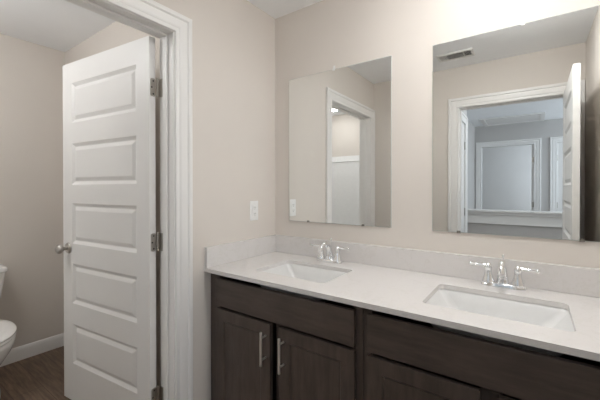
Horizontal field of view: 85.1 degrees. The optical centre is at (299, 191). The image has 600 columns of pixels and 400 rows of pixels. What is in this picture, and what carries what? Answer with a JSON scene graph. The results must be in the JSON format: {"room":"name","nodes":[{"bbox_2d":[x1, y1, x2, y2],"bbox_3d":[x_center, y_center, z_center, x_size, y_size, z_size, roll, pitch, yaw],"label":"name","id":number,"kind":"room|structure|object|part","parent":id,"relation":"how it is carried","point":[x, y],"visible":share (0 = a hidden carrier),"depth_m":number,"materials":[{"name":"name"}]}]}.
{"room":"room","nodes":[
{"label":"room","id":0,"kind":"room"},
{"bbox_2d":[0,33,64,347],"bbox_3d":[-2.657,0.068,1.836,0.100,2.440,2.275,0,1,35],"label":"wall","id":1,"kind":"structure","parent":0,"point":[31,74],"depth_m":2.54,"materials":[{"name":"beige paint"}]},
{"bbox_2d":[0,333,63,366],"bbox_3d":[-2.358,1.234,2.166,0.014,0.103,1.405,0,1,35],"label":"baseboard","id":2,"kind":"structure","parent":1,"relation":"attached to","point":[25,351],"depth_m":2.55,"materials":[{"name":"white wood"}]},
{"bbox_2d":[0,346,70,399],"bbox_3d":[-1.514,1.350,-1.236,5.600,0.080,7.420,0,1,35],"label":"floor","id":3,"kind":"structure","parent":0,"point":[40,376],"depth_m":2.25,"materials":[{"name":"brown wood"}]},
{"bbox_2d":[0,264,16,397],"bbox_3d":[-2.020,0.906,2.012,0.725,0.760,0.428,0,1,35],"label":"toilet","id":4,"kind":"object","parent":3,"relation":"on","point":[8,329],"visible":1,"depth_m":1.98,"materials":[{"name":"white ceramic"}]},
{"bbox_3d":[-2.234,0.724,2.163,0.184,0.322,0.412,0,1,35],"label":"tank","id":5,"kind":"part","parent":4,"relation":"part of","materials":[{"name":"white ceramic"}]},
{"bbox_3d":[-2.232,0.544,2.160,0.205,0.038,0.428,0,1,35],"label":"tank lid","id":6,"kind":"part","parent":4,"relation":"part of","materials":[{"name":"white ceramic"}]},
{"bbox_3d":[-1.927,0.877,1.945,0.495,0.018,0.368,0,1,35],"label":"seat","id":7,"kind":"part","parent":4,"relation":"part of","materials":[{"name":"white plastic"}]},
{"bbox_3d":[-1.977,1.087,1.982,0.607,0.398,0.364,0,1,35],"label":"bowl","id":8,"kind":"part","parent":4,"relation":"part of","materials":[{"name":"white ceramic"}]},
{"bbox_3d":[-1.929,0.856,1.946,0.501,0.022,0.370,0,1,35],"label":"lid","id":9,"kind":"part","parent":4,"relation":"part of","materials":[{"name":"white plastic"}]},
{"bbox_2d":[211,273,363,399],"bbox_3d":[0.020,0.856,1.699,0.884,0.864,0.605,0,1,35],"label":"vanity cabinet","id":10,"kind":"object","parent":3,"relation":"on","point":[267,344],"visible":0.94,"depth_m":1.46,"materials":[{"name":"brown wood"}]},
{"bbox_3d":[-0.281,0.888,1.601,0.369,0.566,0.020,0,1,35],"label":"door","id":11,"kind":"part","parent":10,"relation":"part of","materials":[{"name":"brown wood"}]},
{"bbox_3d":[-0.169,0.712,1.484,0.012,0.154,0.038,0,1,35],"label":"bar handle","id":12,"kind":"part","parent":10,"relation":"part of","materials":[{"name":"silver metal"}]},
{"bbox_3d":[-0.083,0.713,1.423,0.012,0.154,0.038,0,1,35],"label":"bar handle","id":13,"kind":"part","parent":10,"relation":"part of","materials":[{"name":"silver metal"}]},
{"bbox_3d":[-0.110,0.522,1.477,0.788,0.139,0.020,0,1,35],"label":"false drawer","id":14,"kind":"part","parent":10,"relation":"part of","materials":[{"name":"brown wood"}]},
{"bbox_3d":[0.061,0.890,1.357,0.367,0.566,0.020,0,1,35],"label":"door","id":15,"kind":"part","parent":10,"relation":"part of","materials":[{"name":"brown wood"}]},
{"bbox_2d":[204,235,599,361],"bbox_3d":[0.373,0.361,1.459,1.740,0.129,0.588,0,1,35],"label":"countertop","id":16,"kind":"structure","parent":10,"relation":"on","point":[397,281],"depth_m":1.39,"materials":[{"name":"white stone"}]},
{"bbox_2d":[260,263,345,301],"bbox_3d":[0.020,0.491,1.682,0.468,0.134,0.344,0,1,35],"label":"sink","id":17,"kind":"object","parent":16,"relation":"in","point":[320,275],"visible":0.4,"depth_m":1.80,"materials":[{"name":"white ceramic"}]},
{"bbox_2d":[310,238,349,263],"bbox_3d":[0.143,0.334,1.826,0.258,0.136,0.142,0,1,35],"label":"faucet","id":18,"kind":"object","parent":16,"relation":"on","point":[329,258],"visible":1,"depth_m":1.83,"materials":[{"name":"silver metal"}]},
{"bbox_3d":[0.123,0.345,1.890,0.051,0.083,0.051,0,1,35],"label":"handle","id":19,"kind":"part","parent":18,"relation":"part of","materials":[{"name":"silver metal"}]},
{"bbox_3d":[0.143,0.335,1.827,0.052,0.113,0.138,0,1,35],"label":"spout","id":20,"kind":"part","parent":18,"relation":"part of","materials":[{"name":"silver metal"}]},
{"bbox_3d":[0.166,0.391,1.859,0.164,0.022,0.060,0,1,35],"label":"plate","id":21,"kind":"part","parent":18,"relation":"part of","materials":[{"name":"silver metal"}]},
{"bbox_3d":[0.209,0.345,1.828,0.051,0.083,0.051,0,1,35],"label":"handle","id":22,"kind":"part","parent":18,"relation":"part of","materials":[{"name":"silver metal"}]},
{"bbox_2d":[426,289,574,356],"bbox_3d":[0.708,0.494,1.192,0.485,0.134,0.344,0,1,35],"label":"sink","id":23,"kind":"object","parent":16,"relation":"in","point":[530,313],"visible":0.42,"depth_m":1.26,"materials":[{"name":"white ceramic"}]},
{"bbox_2d":[469,254,540,291],"bbox_3d":[0.832,0.338,1.348,0.258,0.136,0.142,0,1,35],"label":"faucet","id":24,"kind":"object","parent":16,"relation":"on","point":[502,282],"visible":1,"depth_m":1.35,"materials":[{"name":"silver metal"}]},
{"bbox_3d":[0.780,0.317,1.430,0.077,0.017,0.021,0,0,33],"label":"lever","id":25,"kind":"part","parent":24,"relation":"part of","materials":[{"name":"silver metal"}]},
{"bbox_3d":[0.812,0.348,1.411,0.051,0.083,0.051,0,1,35],"label":"handle","id":26,"kind":"part","parent":24,"relation":"part of","materials":[{"name":"silver metal"}]},
{"bbox_3d":[0.833,0.338,1.349,0.052,0.113,0.137,0,1,35],"label":"spout","id":27,"kind":"part","parent":24,"relation":"part of","materials":[{"name":"silver metal"}]},
{"bbox_3d":[0.856,0.394,1.381,0.164,0.022,0.060,0,1,35],"label":"plate","id":28,"kind":"part","parent":24,"relation":"part of","materials":[{"name":"silver metal"}]},
{"bbox_3d":[0.899,0.348,1.350,0.051,0.083,0.051,0,1,35],"label":"handle","id":29,"kind":"part","parent":24,"relation":"part of","materials":[{"name":"silver metal"}]},
{"bbox_3d":[0.927,0.318,1.325,0.077,0.017,0.021,0,1,38],"label":"lever","id":30,"kind":"part","parent":24,"relation":"part of","materials":[{"name":"silver metal"}]},
{"bbox_2d":[363,308,599,399],"bbox_3d":[0.727,0.860,1.196,0.850,0.864,0.605,0,1,35],"label":"vanity cabinet","id":31,"kind":"object","parent":3,"relation":"on","point":[404,358],"visible":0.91,"depth_m":1.04,"materials":[{"name":"brown wood"}]},
{"bbox_3d":[0.404,0.892,1.114,0.368,0.566,0.020,0,1,35],"label":"door","id":32,"kind":"part","parent":31,"relation":"part of","materials":[{"name":"brown wood"}]},
{"bbox_3d":[0.599,0.811,1.017,0.850,0.764,0.048,0,1,35],"label":"frame","id":33,"kind":"part","parent":31,"relation":"part of","materials":[{"name":"brown wood"}]},
{"bbox_3d":[0.744,0.894,0.871,0.368,0.566,0.020,0,1,35],"label":"door","id":34,"kind":"part","parent":31,"relation":"part of","materials":[{"name":"brown wood"}]},
{"bbox_2d":[65,21,160,389],"bbox_3d":[-1.295,0.064,2.324,1.753,2.440,0.100,0,1,35],"label":"wall","id":35,"kind":"structure","parent":0,"point":[116,34],"depth_m":1.97,"materials":[{"name":"beige paint"}]},
{"bbox_2d":[0,0,322,51],"bbox_3d":[-1.514,-1.170,-1.254,5.600,0.080,7.420,0,1,35],"label":"ceiling","id":36,"kind":"structure","parent":0,"point":[61,25],"depth_m":2.19,"materials":[{"name":"white paint"}]},
{"bbox_2d":[153,0,274,399],"bbox_3d":[-0.990,0.073,1.143,0.115,2.440,2.880,0,1,35],"label":"wall","id":37,"kind":"structure","parent":0,"point":[233,41],"depth_m":1.84,"materials":[{"name":"beige paint"}]},
{"bbox_2d":[55,36,162,399],"bbox_3d":[-1.070,0.246,1.814,0.868,2.023,0.171,0,0,29],"label":"door","id":38,"kind":"structure","parent":37,"relation":"in","point":[110,246],"depth_m":1.77,"materials":[{"name":"white wood"}]},
{"bbox_3d":[-1.416,0.342,1.943,0.055,0.055,0.060,0,0,29],"label":"knob","id":39,"kind":"part","parent":38,"relation":"part of","materials":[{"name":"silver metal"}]},
{"bbox_2d":[65,0,192,399],"bbox_3d":[-0.894,0.217,1.278,0.157,2.150,1.016,0,1,35],"label":"door frame","id":40,"kind":"structure","parent":37,"relation":"attached to","point":[173,29],"depth_m":1.60,"materials":[{"name":"white wood"}]},
{"bbox_3d":[-0.950,0.216,1.317,0.021,2.150,1.016,0,1,35],"label":"casing","id":41,"kind":"part","parent":40,"relation":"part of","materials":[{"name":"white wood"}]},
{"bbox_2d":[250,201,257,220],"bbox_3d":[-0.282,0.120,2.029,0.009,0.120,0.070,0,1,35],"label":"wall outlet","id":42,"kind":"object","parent":37,"relation":"attached to","point":[253,204],"visible":1,"depth_m":2.02,"materials":[{"name":"white plastic"}]},
{"bbox_2d":[252,205,256,215],"bbox_3d":[-0.282,0.120,2.029,0.007,0.067,0.034,0,1,35],"label":"receptacle","id":43,"kind":"object","parent":42,"relation":"attached to","point":[254,207],"depth_m":2.02,"materials":[{"name":"white plastic"}]},
{"bbox_2d":[275,0,599,268],"bbox_3d":[0.613,0.068,1.708,1.841,2.440,0.100,0,1,35],"label":"wall","id":44,"kind":"structure","parent":0,"point":[318,37],"depth_m":1.69,"materials":[{"name":"beige paint"}]},
{"bbox_2d":[289,55,391,227],"bbox_3d":[0.206,-0.274,1.927,0.681,0.936,0.011,0,1,35],"label":"wall mirror","id":45,"kind":"object","parent":44,"relation":"attached to","point":[340,119],"visible":1,"depth_m":1.89,"materials":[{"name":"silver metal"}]},
{"bbox_2d":[276,235,599,297],"bbox_3d":[0.546,0.349,1.685,1.720,0.109,0.020,0,1,35],"label":"backsplash","id":46,"kind":"structure","parent":44,"relation":"attached to","point":[585,281],"depth_m":1.55,"materials":[{"name":"white stone"}]},
{"bbox_2d":[432,5,599,241],"bbox_3d":[0.930,-0.270,1.412,0.682,0.936,0.011,0,1,35],"label":"wall mirror","id":47,"kind":"object","parent":44,"relation":"attached to","point":[516,127],"visible":1,"depth_m":1.40,"materials":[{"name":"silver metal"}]}
]}

